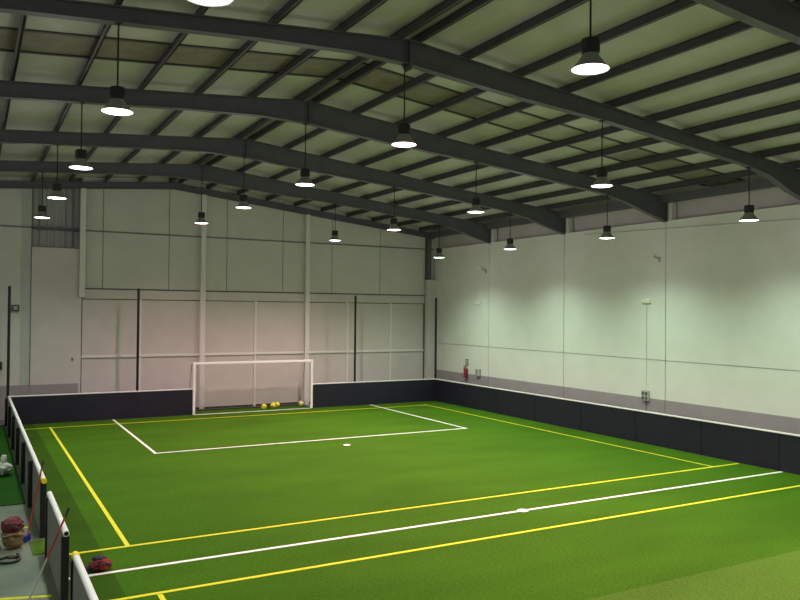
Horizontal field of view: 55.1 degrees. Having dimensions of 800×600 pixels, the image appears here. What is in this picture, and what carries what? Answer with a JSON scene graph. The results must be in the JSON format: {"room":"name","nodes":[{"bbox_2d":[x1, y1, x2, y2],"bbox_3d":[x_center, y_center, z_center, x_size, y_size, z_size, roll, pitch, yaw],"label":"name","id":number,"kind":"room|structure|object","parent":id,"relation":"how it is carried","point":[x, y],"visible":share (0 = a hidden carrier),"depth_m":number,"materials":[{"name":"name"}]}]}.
{"room":"sports facility","nodes":[
{"label":"sports facility","id":0,"kind":"room"},
{"bbox_2d":[0,177,437,406],"bbox_3d":[-9.188,-0.209,31.424,25.200,9.420,0.560,1,-1,-29],"label":"wall","id":1,"kind":"structure","parent":0,"point":[114,261],"depth_m":32.04,"materials":[{"name":"grey"}]},
{"bbox_2d":[11,305,19,310],"bbox_3d":[-14.155,0.291,28.241,0.260,0.240,0.140,1,-1,-29],"label":"wall speaker","id":2,"kind":"object","parent":1,"relation":"attached to","point":[13,307],"visible":1,"depth_m":28.19,"materials":[{"name":"grey plastic"}]},
{"bbox_2d":[20,177,31,384],"bbox_3d":[-13.920,-0.076,28.524,0.315,8.988,0.160,1,-1,-29],"label":"trim","id":3,"kind":"structure","parent":1,"relation":"attached to","point":[27,193],"depth_m":28.46,"materials":[{"name":"metal"}]},
{"bbox_2d":[0,383,77,420],"bbox_3d":[-16.179,3.743,27.104,8.900,1.270,0.095,1,-1,-29],"label":"baseboard","id":4,"kind":"structure","parent":1,"relation":"attached to","point":[14,390],"depth_m":28.49,"materials":[{"name":"grey paint"}]},
{"bbox_2d":[29,247,81,392],"bbox_3d":[-13.001,1.233,28.992,1.745,6.400,0.220,1,-1,-29],"label":"wall panel","id":5,"kind":"object","parent":1,"relation":"attached to","point":[56,306],"depth_m":28.88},
{"bbox_2d":[139,299,141,390],"bbox_3d":[-10.333,2.217,30.447,0.100,4.480,0.110,1,-1,-29],"label":"trim","id":6,"kind":"structure","parent":1,"relation":"attached to","point":[140,325],"depth_m":30.41,"materials":[{"name":"white metal"}]},
{"bbox_2d":[0,225,433,249],"bbox_3d":[-9.197,-2.629,31.102,24.800,0.070,0.030,1,-1,-29],"label":"trim","id":7,"kind":"structure","parent":1,"relation":"attached to","point":[0,225],"depth_m":32.26,"materials":[{"name":"grey"}]},
{"bbox_2d":[81,349,423,357],"bbox_3d":[-5.548,2.293,33.117,15.280,0.090,0.120,1,-1,-29],"label":"trim","id":8,"kind":"structure","parent":1,"relation":"attached to","point":[302,352],"depth_m":32.49,"materials":[{"name":"white metal"}]},
{"bbox_2d":[195,401,309,408],"bbox_3d":[-5.566,4.518,33.081,15.280,0.120,0.050,1,-1,-29],"label":"trim","id":9,"kind":"structure","parent":1,"relation":"attached to","point":[309,401],"depth_m":32.38,"materials":[{"name":"grey"}]},
{"bbox_2d":[82,289,423,303],"bbox_3d":[-5.524,-0.121,33.146,15.280,0.360,0.130,1,-1,-29],"label":"trim","id":10,"kind":"structure","parent":1,"relation":"attached to","point":[89,293],"depth_m":32.47,"materials":[{"name":"metal"}]},
{"bbox_2d":[253,301,256,405],"bbox_3d":[-6.205,2.287,32.755,0.100,4.480,0.110,1,-1,-29],"label":"trim","id":11,"kind":"structure","parent":1,"relation":"attached to","point":[255,302],"depth_m":32.70,"materials":[{"name":"white metal"}]},
{"bbox_2d":[346,302,348,381],"bbox_3d":[-2.418,2.352,34.873,0.100,4.480,0.110,1,-1,-29],"label":"trim","id":12,"kind":"structure","parent":1,"relation":"attached to","point":[347,303],"depth_m":34.83,"materials":[{"name":"white metal"}]},
{"bbox_2d":[389,303,391,379],"bbox_3d":[-0.480,2.384,35.956,0.100,4.480,0.110,1,-1,-29],"label":"trim","id":13,"kind":"structure","parent":1,"relation":"attached to","point":[390,304],"depth_m":35.91,"materials":[{"name":"white metal"}]},
{"bbox_2d":[0,401,796,599],"bbox_3d":[-0.110,4.492,14.942,25.700,0.230,38.600,1,-1,-29],"label":"floor","id":14,"kind":"structure","parent":0,"point":[18,579],"depth_m":12.38,"materials":[{"name":"concrete"}]},
{"bbox_2d":[4,286,10,425],"bbox_3d":[-13.825,1.961,27.087,0.180,4.915,0.150,1,-1,-29],"label":"net post","id":15,"kind":"object","parent":14,"relation":"on","point":[9,287],"visible":0.81,"depth_m":27.05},
{"bbox_2d":[5,396,12,426],"bbox_3d":[-13.075,3.860,25.651,0.162,1.052,2.540,1,-1,-29],"label":"board","id":16,"kind":"object","parent":14,"relation":"on","point":[8,401],"visible":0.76,"depth_m":26.65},
{"bbox_2d":[0,553,20,563],"bbox_3d":[-6.427,4.245,12.579,0.384,0.081,0.364,1,-1,-29],"label":"hose","id":17,"kind":"object","parent":14,"relation":"on","point":[17,555],"visible":1,"depth_m":12.57,"materials":[{"name":"black rubber"}]},
{"bbox_2d":[0,425,25,505],"bbox_3d":[-13.690,4.315,20.084,6.310,0.016,12.270,1,-1,-29],"label":"strip","id":18,"kind":"object","parent":14,"relation":"on","point":[11,493],"visible":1,"depth_m":18.07,"materials":[{"name":"plastic"}]},
{"bbox_2d":[0,455,12,475],"bbox_3d":[-9.795,4.061,18.858,0.520,0.514,0.441,1,-1,-29],"label":"plastic bag","id":19,"kind":"object","parent":18,"relation":"on","point":[5,467],"visible":1,"depth_m":18.82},
{"bbox_2d":[0,516,25,549],"bbox_3d":[-6.687,4.037,13.262,0.398,0.567,0.384,1,-1,-29],"label":"sack","id":20,"kind":"object","parent":14,"relation":"on","point":[13,536],"visible":1,"depth_m":13.16,"materials":[{"name":"beige fabric"}]},
{"bbox_2d":[8,404,17,436],"bbox_3d":[-11.857,3.841,23.473,0.162,1.052,2.450,1,-1,-29],"label":"board","id":21,"kind":"object","parent":14,"relation":"on","point":[11,410],"visible":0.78,"depth_m":24.43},
{"bbox_2d":[11,413,21,452],"bbox_3d":[-10.662,3.822,21.335,0.162,1.052,2.450,1,-1,-29],"label":"board","id":22,"kind":"object","parent":14,"relation":"on","point":[16,421],"visible":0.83,"depth_m":22.29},
{"bbox_2d":[15,424,27,468],"bbox_3d":[-9.466,3.804,19.197,0.162,1.052,2.450,1,-1,-29],"label":"board","id":23,"kind":"object","parent":14,"relation":"on","point":[21,435],"visible":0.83,"depth_m":20.15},
{"bbox_2d":[0,595,51,599],"bbox_3d":[-5.428,4.271,11.007,0.806,0.004,0.080,1,-1,-12],"label":"tape","id":24,"kind":"object","parent":14,"relation":"on","point":[39,596],"visible":1,"depth_m":11.01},
{"bbox_2d":[21,438,35,488],"bbox_3d":[-8.270,3.785,17.058,0.162,1.052,2.450,1,-1,-29],"label":"board","id":25,"kind":"object","parent":14,"relation":"on","point":[27,452],"visible":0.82,"depth_m":17.89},
{"bbox_2d":[23,461,43,542],"bbox_3d":[-6.639,3.635,13.896,0.060,1.320,0.674,1,-1,1],"label":"broom","id":26,"kind":"object","parent":14,"relation":"on","point":[27,537],"visible":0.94,"depth_m":13.83,"materials":[{"name":"red"}]},
{"bbox_2d":[27,456,46,537],"bbox_3d":[-7.064,3.764,14.908,0.167,1.057,2.480,1,-1,-29],"label":"board","id":27,"kind":"object","parent":14,"relation":"on","point":[34,468],"visible":0.95,"depth_m":14.77,"materials":[{"name":"black"}]},
{"bbox_2d":[30,540,44,554],"bbox_3d":[-6.252,4.291,13.319,0.270,0.014,0.840,1,-1,-29],"label":"turf offcut","id":28,"kind":"object","parent":14,"relation":"on","point":[38,547],"visible":0.64,"depth_m":13.28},
{"bbox_2d":[10,393,75,424],"bbox_3d":[-12.762,3.896,27.423,2.180,1.034,0.152,1,-1,-29],"label":"board","id":29,"kind":"object","parent":14,"relation":"on","point":[46,408],"visible":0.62,"depth_m":27.41,"materials":[{"name":"plastic"}]},
{"bbox_2d":[28,508,69,599],"bbox_3d":[-4.932,3.601,10.576,0.140,1.327,0.782,0,-1,29],"label":"broom","id":30,"kind":"object","parent":14,"relation":"on","point":[68,509],"visible":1,"depth_m":10.64,"materials":[{"name":"red painted metal"},{"name":"grey metal"},{"name":"plastic bristles"}]},
{"bbox_2d":[45,491,69,599],"bbox_3d":[-5.286,3.739,11.784,0.102,1.052,2.640,1,-1,-29],"label":"board","id":31,"kind":"object","parent":14,"relation":"on","point":[58,559],"visible":0.98,"depth_m":11.36,"materials":[{"name":"plastic"}]},
{"bbox_2d":[69,551,98,599],"bbox_3d":[-3.518,3.709,8.636,0.114,1.057,2.718,1,-1,-29],"label":"board","id":32,"kind":"object","parent":14,"relation":"on","point":[81,587],"visible":1,"depth_m":9.15,"materials":[{"name":"plastic"}]},
{"bbox_2d":[76,391,136,421],"bbox_3d":[-10.881,3.928,28.474,2.130,1.034,0.152,1,-1,-29],"label":"board","id":33,"kind":"object","parent":14,"relation":"on","point":[94,406],"visible":1,"depth_m":28.41,"materials":[{"name":"plastic"}]},
{"bbox_2d":[136,288,139,390],"bbox_3d":[-9.993,2.021,29.230,0.180,4.925,0.150,1,-1,-29],"label":"net post","id":34,"kind":"object","parent":14,"relation":"on","point":[138,289],"visible":0.95,"depth_m":29.19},
{"bbox_2d":[137,388,192,417],"bbox_3d":[-9.043,3.959,29.502,2.082,1.034,0.152,1,-1,-29],"label":"board","id":35,"kind":"object","parent":14,"relation":"on","point":[167,402],"visible":1,"depth_m":29.43,"materials":[{"name":"plastic"}]},
{"bbox_2d":[198,194,206,408],"bbox_3d":[-8.128,0.099,31.567,0.260,8.868,0.210,1,-1,-29],"label":"wall column","id":36,"kind":"structure","parent":14,"relation":"on","point":[202,303],"depth_m":31.49,"materials":[{"name":"white metal"}]},
{"bbox_2d":[303,214,310,404],"bbox_3d":[-4.116,0.420,33.808,0.260,8.362,0.210,1,-1,-29],"label":"wall column","id":37,"kind":"structure","parent":14,"relation":"on","point":[306,317],"depth_m":33.74,"materials":[{"name":"white metal"}]},
{"bbox_2d":[313,382,355,407],"bbox_3d":[-2.845,4.064,32.967,2.015,1.034,0.152,1,-1,-29],"label":"board","id":38,"kind":"object","parent":14,"relation":"on","point":[335,394],"visible":1,"depth_m":32.91,"materials":[{"name":"plastic"}]},
{"bbox_2d":[354,296,356,381],"bbox_3d":[-1.982,2.212,33.708,0.180,4.815,0.150,1,-1,-29],"label":"net post","id":39,"kind":"object","parent":14,"relation":"on","point":[355,297],"visible":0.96,"depth_m":33.66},
{"bbox_2d":[355,380,395,404],"bbox_3d":[-1.084,4.094,33.952,2.020,1.034,0.152,1,-1,-29],"label":"board","id":40,"kind":"object","parent":14,"relation":"on","point":[367,392],"visible":1,"depth_m":33.88,"materials":[{"name":"plastic"}]},
{"bbox_2d":[23,401,799,599],"bbox_3d":[2.150,4.404,16.464,17.488,0.030,36.450,1,-1,-29],"label":"pitch","id":41,"kind":"object","parent":14,"relation":"on","point":[428,500],"visible":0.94,"depth_m":15.90,"materials":[{"name":"plastic"}]},
{"bbox_2d":[84,554,111,571],"bbox_3d":[-4.778,4.155,12.079,0.474,0.239,0.279,1,-1,-29],"label":"bundle","id":42,"kind":"object","parent":41,"relation":"on","point":[100,562],"visible":0.96,"depth_m":12.03,"materials":[{"name":"fabric"}]},
{"bbox_2d":[189,359,312,414],"bbox_3d":[-6.177,3.508,31.700,5.042,2.050,1.260,1,-1,-29],"label":"goal","id":43,"kind":"object","parent":41,"relation":"on","point":[311,360],"visible":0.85,"depth_m":31.73,"materials":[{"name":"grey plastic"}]},
{"bbox_2d":[517,509,528,511],"bbox_3d":[2.564,4.391,16.003,0.240,0.010,0.240,1,-1,-29],"label":"spot marking","id":44,"kind":"object","parent":41,"relation":"on","point":[518,510],"depth_m":15.98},
{"bbox_2d":[396,378,434,402],"bbox_3d":[0.683,4.124,34.940,2.030,1.034,0.152,1,-1,-29],"label":"board","id":45,"kind":"object","parent":14,"relation":"on","point":[410,390],"visible":1,"depth_m":34.88,"materials":[{"name":"plastic"}]},
{"bbox_2d":[434,298,436,378],"bbox_3d":[1.657,2.289,35.743,0.180,4.785,0.150,1,-1,-29],"label":"net post","id":46,"kind":"object","parent":14,"relation":"on","point":[435,373],"visible":0.85,"depth_m":35.70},
{"bbox_2d":[435,379,462,406],"bbox_3d":[2.217,4.131,34.407,0.152,1.034,2.300,1,-1,-29],"label":"board","id":47,"kind":"object","parent":14,"relation":"on","point":[446,391],"visible":1,"depth_m":34.30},
{"bbox_2d":[463,383,495,412],"bbox_3d":[3.376,4.113,32.334,0.152,1.034,2.450,1,-1,-29],"label":"board","id":48,"kind":"object","parent":14,"relation":"on","point":[478,397],"visible":1,"depth_m":32.26,"materials":[{"name":"plastic"}]},
{"bbox_2d":[496,388,535,420],"bbox_3d":[4.584,4.094,30.174,0.152,1.034,2.500,1,-1,-29],"label":"board","id":49,"kind":"object","parent":14,"relation":"on","point":[518,404],"visible":1,"depth_m":30.08,"materials":[{"name":"plastic"}]},
{"bbox_2d":[536,394,581,430],"bbox_3d":[5.804,4.075,27.992,0.152,1.034,2.500,1,-1,-29],"label":"board","id":50,"kind":"object","parent":14,"relation":"on","point":[557,411],"visible":1,"depth_m":27.89,"materials":[{"name":"plastic"}]},
{"bbox_2d":[582,401,636,441],"bbox_3d":[7.030,4.056,25.802,0.152,1.034,2.520,1,-1,-29],"label":"board","id":51,"kind":"object","parent":14,"relation":"on","point":[607,420],"visible":1,"depth_m":25.70,"materials":[{"name":"plastic"}]},
{"bbox_2d":[636,410,701,454],"bbox_3d":[8.267,4.036,23.589,0.152,1.034,2.550,1,-1,-29],"label":"board","id":52,"kind":"object","parent":14,"relation":"on","point":[680,433],"visible":1,"depth_m":23.48,"materials":[{"name":"plastic"}]},
{"bbox_2d":[702,420,779,470],"bbox_3d":[9.495,4.017,21.394,0.152,1.034,2.480,1,-1,-29],"label":"board","id":53,"kind":"object","parent":14,"relation":"on","point":[758,447],"visible":1,"depth_m":21.29,"materials":[{"name":"plastic"}]},
{"bbox_2d":[780,432,799,474],"bbox_3d":[10.710,3.998,19.221,0.152,1.034,2.500,1,-1,-29],"label":"board","id":54,"kind":"object","parent":14,"relation":"on","point":[789,442],"visible":1,"depth_m":20.03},
{"bbox_2d":[0,0,799,230],"bbox_3d":[-0.028,-4.383,15.065,25.500,1.479,38.400,1,-1,-29],"label":"ceiling","id":55,"kind":"structure","parent":0,"point":[55,51],"depth_m":16.48,"materials":[{"name":"metal"}]},
{"bbox_2d":[207,0,589,188],"bbox_3d":[1.121,-4.800,15.482,0.120,0.185,37.600,1,-1,-29],"label":"purlin","id":56,"kind":"structure","parent":55,"relation":"attached to","point":[567,5],"depth_m":14.79,"materials":[{"name":"metal"}]},
{"bbox_2d":[433,187,799,417],"bbox_3d":[10.759,0.252,21.115,0.430,8.620,38.100,1,-1,-29],"label":"wall","id":57,"kind":"structure","parent":0,"point":[566,310],"depth_m":25.50,"materials":[{"name":"grey"}]},
{"bbox_2d":[0,160,490,243],"bbox_3d":[-6.931,-3.694,27.067,24.785,2.150,0.200,1,-1,-29],"label":"rafter","id":58,"kind":"object","parent":57,"relation":"on","point":[211,174],"visible":0.96,"depth_m":27.86,"materials":[{"name":"paint"}]},
{"bbox_2d":[34,172,49,218],"bbox_3d":[-11.441,-3.364,24.543,0.486,1.501,0.486,1,-1,-29],"label":"pendant lamp","id":59,"kind":"object","parent":58,"relation":"hanging from","point":[41,214],"visible":1,"depth_m":24.45,"materials":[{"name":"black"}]},
{"bbox_2d":[195,179,207,223],"bbox_3d":[-6.988,-3.465,27.034,0.486,1.554,0.486,1,-1,-29],"label":"pendant lamp","id":60,"kind":"object","parent":58,"relation":"hanging from","point":[201,215],"visible":1,"depth_m":26.94,"materials":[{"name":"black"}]},
{"bbox_2d":[329,204,340,240],"bbox_3d":[-2.497,-3.003,29.541,0.486,1.463,0.486,1,-1,-29],"label":"pendant lamp","id":61,"kind":"object","parent":58,"relation":"hanging from","point":[334,237],"visible":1,"depth_m":29.43,"materials":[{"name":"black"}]},
{"bbox_2d":[433,224,444,257],"bbox_3d":[1.627,-2.447,31.843,0.486,1.410,0.486,1,-1,-29],"label":"pendant lamp","id":62,"kind":"object","parent":58,"relation":"hanging from","point":[438,250],"visible":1,"depth_m":31.74,"materials":[{"name":"black"}]},
{"bbox_2d":[0,129,565,234],"bbox_3d":[-4.613,-3.730,22.922,24.785,2.150,0.200,1,-1,-29],"label":"rafter","id":63,"kind":"object","parent":57,"relation":"on","point":[233,147],"visible":0.94,"depth_m":23.42,"materials":[{"name":"paint"}]},
{"bbox_2d":[47,145,66,199],"bbox_3d":[-9.113,-3.420,20.402,0.486,1.461,0.486,1,-1,-29],"label":"pendant lamp","id":64,"kind":"object","parent":63,"relation":"hanging from","point":[56,187],"visible":1,"depth_m":20.31,"materials":[{"name":"black"}]},
{"bbox_2d":[235,157,250,208],"bbox_3d":[-4.661,-3.506,22.893,0.486,1.544,0.486,1,-1,-29],"label":"pendant lamp","id":65,"kind":"object","parent":63,"relation":"hanging from","point":[243,204],"visible":1,"depth_m":22.79,"materials":[{"name":"black"}]},
{"bbox_2d":[387,187,400,230],"bbox_3d":[-0.196,-3.036,25.386,0.486,1.475,0.486,1,-1,-29],"label":"pendant lamp","id":66,"kind":"object","parent":63,"relation":"hanging from","point":[393,221],"visible":1,"depth_m":25.28,"materials":[{"name":"black"}]},
{"bbox_2d":[504,212,515,249],"bbox_3d":[3.980,-2.498,27.717,0.486,1.362,0.486,1,-1,-29],"label":"pendant lamp","id":67,"kind":"object","parent":63,"relation":"hanging from","point":[509,246],"visible":1,"depth_m":27.62,"materials":[{"name":"black"}]},
{"bbox_2d":[0,80,667,221],"bbox_3d":[-2.245,-3.767,18.689,24.785,2.150,0.200,1,-1,-29],"label":"rafter","id":68,"kind":"object","parent":57,"relation":"on","point":[318,115],"visible":0.84,"depth_m":18.93,"materials":[{"name":"paint"}]},
{"bbox_2d":[69,102,92,169],"bbox_3d":[-6.720,-3.478,16.184,0.486,1.424,0.486,1,-1,-29],"label":"pendant lamp","id":69,"kind":"object","parent":68,"relation":"hanging from","point":[80,163],"visible":1,"depth_m":16.09,"materials":[{"name":"black"}]},
{"bbox_2d":[295,123,314,186],"bbox_3d":[-2.302,-3.548,18.655,0.486,1.534,0.486,1,-1,-29],"label":"pendant lamp","id":70,"kind":"object","parent":68,"relation":"hanging from","point":[305,181],"visible":1,"depth_m":18.55,"materials":[{"name":"black"}]},
{"bbox_2d":[237,0,698,194],"bbox_3d":[2.236,-4.640,16.104,0.120,0.185,37.600,1,-1,-29],"label":"purlin","id":71,"kind":"structure","parent":68,"relation":"on","point":[674,7],"depth_m":14.91,"materials":[{"name":"metal"}]},
{"bbox_2d":[467,162,484,212],"bbox_3d":[2.093,-3.107,21.110,0.486,1.421,0.486,1,-1,-29],"label":"pendant lamp","id":72,"kind":"object","parent":68,"relation":"hanging from","point":[475,208],"visible":1,"depth_m":21.00,"materials":[{"name":"black"}]},
{"bbox_2d":[266,0,799,200],"bbox_3d":[3.352,-4.480,16.727,0.120,0.185,37.600,1,-1,-29],"label":"purlin","id":73,"kind":"structure","parent":68,"relation":"on","point":[737,27],"depth_m":15.28,"materials":[{"name":"metal"}]},
{"bbox_2d":[294,42,799,205],"bbox_3d":[4.468,-4.321,17.350,0.120,0.185,37.600,1,-1,-29],"label":"roof purlin","id":74,"kind":"structure","parent":68,"relation":"on","point":[791,47],"depth_m":16.15,"materials":[{"name":"metal"}]},
{"bbox_2d":[346,100,799,216],"bbox_3d":[6.700,-4.001,18.595,0.120,0.185,37.600,1,-1,-29],"label":"roof purlin","id":75,"kind":"structure","parent":68,"relation":"on","point":[793,106],"depth_m":19.81,"materials":[{"name":"metal"}]},
{"bbox_2d":[371,123,799,221],"bbox_3d":[7.816,-3.842,19.218,0.120,0.185,37.600,1,-1,-29],"label":"roof purlin","id":76,"kind":"structure","parent":68,"relation":"on","point":[795,128],"depth_m":21.13,"materials":[{"name":"metal"}]},
{"bbox_2d":[599,195,614,238],"bbox_3d":[6.339,-2.547,23.479,0.486,1.344,0.486,1,-1,-29],"label":"pendant lamp","id":77,"kind":"object","parent":68,"relation":"hanging from","point":[606,234],"visible":1,"depth_m":23.38,"materials":[{"name":"black"}]},
{"bbox_2d":[0,0,799,199],"bbox_3d":[0.146,-3.804,14.412,24.785,2.150,0.200,1,-1,-29],"label":"rafter","id":78,"kind":"object","parent":57,"relation":"on","point":[419,56],"visible":1,"depth_m":14.38,"materials":[{"name":"paint"}]},
{"bbox_2d":[100,22,133,115],"bbox_3d":[-4.371,-3.604,11.885,0.486,1.420,0.486,1,-1,-29],"label":"pendant lamp","id":79,"kind":"object","parent":78,"relation":"hanging from","point":[116,106],"visible":1,"depth_m":11.80,"materials":[{"name":"black"}]},
{"bbox_2d":[391,64,416,147],"bbox_3d":[0.082,-3.666,14.375,0.486,1.555,0.486,1,-1,-29],"label":"pendant lamp","id":80,"kind":"object","parent":78,"relation":"hanging from","point":[403,140],"visible":1,"depth_m":14.27,"materials":[{"name":"black"}]},
{"bbox_2d":[397,143,799,225],"bbox_3d":[8.931,-3.682,19.840,0.120,0.185,37.600,1,-1,-29],"label":"roof purlin","id":81,"kind":"structure","parent":78,"relation":"on","point":[795,147],"depth_m":22.46,"materials":[{"name":"metal"}]},
{"bbox_2d":[590,120,612,187],"bbox_3d":[4.424,-3.213,16.800,0.486,1.476,0.486,1,-1,-29],"label":"pendant lamp","id":82,"kind":"object","parent":78,"relation":"hanging from","point":[601,181],"visible":1,"depth_m":16.70,"materials":[{"name":"black"}]},
{"bbox_2d":[419,160,799,230],"bbox_3d":[10.047,-3.522,20.463,0.120,0.185,37.600,1,-1,-29],"label":"roof purlin","id":83,"kind":"structure","parent":78,"relation":"on","point":[795,164],"depth_m":24.00,"materials":[{"name":"metal"}]},
{"bbox_2d":[739,167,758,221],"bbox_3d":[8.740,-2.658,19.209,0.486,1.372,0.486,1,-1,-29],"label":"pendant lamp","id":84,"kind":"object","parent":78,"relation":"hanging from","point":[749,216],"visible":1,"depth_m":19.12,"materials":[{"name":"black"}]},
{"bbox_2d":[424,280,435,378],"bbox_3d":[1.450,1.859,36.808,0.505,5.630,0.245,1,-1,-29],"label":"column","id":85,"kind":"structure","parent":57,"relation":"attached to","point":[430,285],"depth_m":36.69,"materials":[{"name":"metal"}]},
{"bbox_2d":[425,237,431,279],"bbox_3d":[1.366,-1.996,36.886,0.280,2.060,0.225,1,-1,-29],"label":"wall column","id":86,"kind":"structure","parent":85,"relation":"on","point":[428,241],"depth_m":36.83,"materials":[{"name":"metal"}]},
{"bbox_2d":[463,365,467,377],"bbox_3d":[2.941,3.201,34.389,0.220,0.566,0.192,0,-1,5],"label":"fire extinguisher","id":87,"kind":"object","parent":57,"relation":"attached to","point":[465,370],"visible":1,"depth_m":34.32,"materials":[{"name":"red metal"}]},
{"bbox_2d":[476,369,480,376],"bbox_3d":[3.425,3.188,33.636,0.097,0.320,0.300,1,-1,-29],"label":"box","id":88,"kind":"object","parent":57,"relation":"attached to","point":[478,371],"visible":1,"depth_m":33.53,"materials":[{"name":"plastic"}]},
{"bbox_2d":[492,229,496,241],"bbox_3d":[4.056,-2.758,33.009,0.190,0.555,0.140,1,-1,-29],"label":"stub","id":89,"kind":"object","parent":57,"relation":"on","point":[494,231],"visible":0.8,"depth_m":32.95,"materials":[{"name":"white metal"}]},
{"bbox_2d":[566,218,572,232],"bbox_3d":[6.375,-2.794,28.864,0.190,0.555,0.140,1,-1,-29],"label":"stub","id":90,"kind":"object","parent":57,"relation":"on","point":[569,221],"visible":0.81,"depth_m":28.82,"materials":[{"name":"white metal"}]},
{"bbox_2d":[437,370,799,434],"bbox_3d":[10.705,3.861,20.709,0.012,1.350,37.476,1,-1,-29],"label":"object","id":91,"kind":"structure","parent":57,"relation":"attached to","point":[716,414],"depth_m":25.42,"materials":[{"name":"grey paint"}]},
{"bbox_2d":[641,390,649,400],"bbox_3d":[8.089,3.155,25.302,0.092,0.340,0.300,1,-1,-29],"label":"box","id":92,"kind":"object","parent":57,"relation":"attached to","point":[645,395],"visible":1,"depth_m":25.25,"materials":[{"name":"grey plastic"}]},
{"bbox_2d":[641,299,650,303],"bbox_3d":[8.136,0.046,25.356,0.075,0.150,0.380,1,-1,-29],"label":"emergency light","id":93,"kind":"object","parent":57,"relation":"attached to","point":[643,301],"visible":1,"depth_m":25.32,"materials":[{"name":"beige plastic"}]},
{"bbox_2d":[646,304,646,389],"bbox_3d":[8.145,1.551,25.347,0.020,2.850,0.020,1,-1,-29],"label":"conduit","id":94,"kind":"object","parent":57,"relation":"attached to","point":[646,304],"visible":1,"depth_m":25.34,"materials":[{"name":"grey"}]},
{"bbox_2d":[648,253,660,261],"bbox_3d":[8.267,-1.379,24.942,0.405,0.302,0.100,0,-1,5],"label":"wall bracket","id":95,"kind":"object","parent":57,"relation":"attached to","point":[649,254],"visible":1,"depth_m":24.90,"materials":[{"name":"grey plastic"}]},
{"bbox_2d":[668,203,675,219],"bbox_3d":[8.742,-2.831,24.631,0.190,0.555,0.140,1,-1,-29],"label":"stub","id":96,"kind":"object","parent":57,"relation":"on","point":[672,206],"visible":0.8,"depth_m":24.57,"materials":[{"name":"white metal"}]},
{"bbox_2d":[584,218,799,234],"bbox_3d":[10.139,-2.224,21.878,0.024,0.464,14.001,1,-1,-29],"label":"cable","id":97,"kind":"object","parent":57,"relation":"attached to","point":[795,218],"visible":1,"depth_m":23.39,"materials":[{"name":"grey plastic"}]},
{"bbox_2d":[692,0,799,44],"bbox_3d":[2.709,-3.845,9.831,24.785,2.150,0.200,1,-1,-29],"label":"rafter","id":98,"kind":"object","parent":57,"relation":"on","point":[780,18],"visible":1,"depth_m":11.34,"materials":[{"name":"paint"}]},
{"bbox_2d":[187,0,233,6],"bbox_3d":[-1.817,-3.564,7.297,0.486,1.399,0.486,1,-1,-29],"label":"pendant lamp","id":99,"kind":"object","parent":98,"relation":"hanging from","point":[208,3],"visible":1,"depth_m":7.42,"materials":[{"name":"black"}]},
{"bbox_2d":[571,0,609,75],"bbox_3d":[2.399,-3.645,9.656,0.486,1.524,0.486,1,-1,-29],"label":"pendant lamp","id":100,"kind":"object","parent":98,"relation":"hanging from","point":[590,62],"visible":1,"depth_m":9.55,"materials":[{"name":"black"}]},
{"bbox_3d":[5.247,-3.884,5.292,24.785,2.150,0.200,1,-1,-29],"label":"rafter","id":101,"kind":"object","parent":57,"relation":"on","visible":0},
{"bbox_2d":[0,15,27,154],"bbox_3d":[-5.681,-4.548,11.675,0.120,0.185,37.600,1,-1,-29],"label":"purlin","id":102,"kind":"structure","parent":101,"relation":"on","point":[23,18],"depth_m":14.21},
{"bbox_2d":[31,0,123,180],"bbox_3d":[-4.572,-4.631,12.296,0.120,0.185,37.600,1,-1,-29],"label":"purlin","id":103,"kind":"structure","parent":101,"relation":"on","point":[106,27],"depth_m":15.00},
{"bbox_2d":[68,6,208,181],"bbox_3d":[-3.463,-4.714,12.918,0.120,0.185,37.600,1,-1,-29],"label":"purlin","id":104,"kind":"structure","parent":101,"relation":"on","point":[201,10],"depth_m":15.31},
{"bbox_2d":[104,0,302,181],"bbox_3d":[-2.353,-4.797,13.539,0.120,0.185,37.600,1,-1,-29],"label":"purlin","id":105,"kind":"structure","parent":101,"relation":"on","point":[290,5],"depth_m":15.67,"materials":[{"name":"metal"}]},
{"bbox_2d":[139,0,387,181],"bbox_3d":[-1.244,-4.880,14.160,0.120,0.185,37.600,1,-1,-29],"label":"purlin","id":106,"kind":"structure","parent":101,"relation":"on","point":[372,5],"depth_m":15.95,"materials":[{"name":"metal"}]},
{"bbox_2d":[168,0,463,182],"bbox_3d":[-0.213,-4.957,14.737,0.120,0.185,37.600,1,-1,-29],"label":"purlin","id":107,"kind":"structure","parent":101,"relation":"on","point":[446,5],"depth_m":16.17,"materials":[{"name":"metal"}]},
{"bbox_2d":[179,0,493,183],"bbox_3d":[0.136,-4.941,14.932,0.120,0.185,37.600,1,-1,-29],"label":"purlin","id":108,"kind":"structure","parent":101,"relation":"on","point":[473,6],"depth_m":16.15,"materials":[{"name":"metal"}]},
{"bbox_2d":[430,178,776,237],"bbox_3d":[10.628,-3.265,20.728,0.260,0.240,37.500,1,-1,-29],"label":"beam","id":109,"kind":"structure","parent":101,"relation":"attached to","point":[764,183],"depth_m":24.42,"materials":[{"name":"metal"}]},
{"bbox_3d":[-10.965,-0.121,8.624,0.150,8.620,37.500,1,-1,-29],"label":"wall","id":110,"kind":"structure","parent":0,"visible":0},
{"bbox_2d":[0,181,434,238],"bbox_3d":[-9.142,-3.929,31.023,24.780,1.612,0.180,1,-1,-29],"label":"rafter","id":111,"kind":"object","parent":110,"relation":"attached to","point":[3,184],"visible":0.87,"depth_m":31.49,"materials":[{"name":"paint"}]},
{"bbox_2d":[78,188,86,296],"bbox_3d":[-12.136,-2.193,29.337,0.240,4.156,0.225,1,-1,-29],"label":"wall column","id":112,"kind":"structure","parent":111,"relation":"attached to","point":[83,191],"depth_m":29.26,"materials":[{"name":"white metal"}]},
{"bbox_2d":[320,73,799,211],"bbox_3d":[5.584,-4.161,17.972,0.120,0.185,37.600,1,-1,-29],"label":"roof purlin","id":113,"kind":"structure","parent":111,"relation":"on","point":[793,79],"depth_m":17.56,"materials":[{"name":"metal"}]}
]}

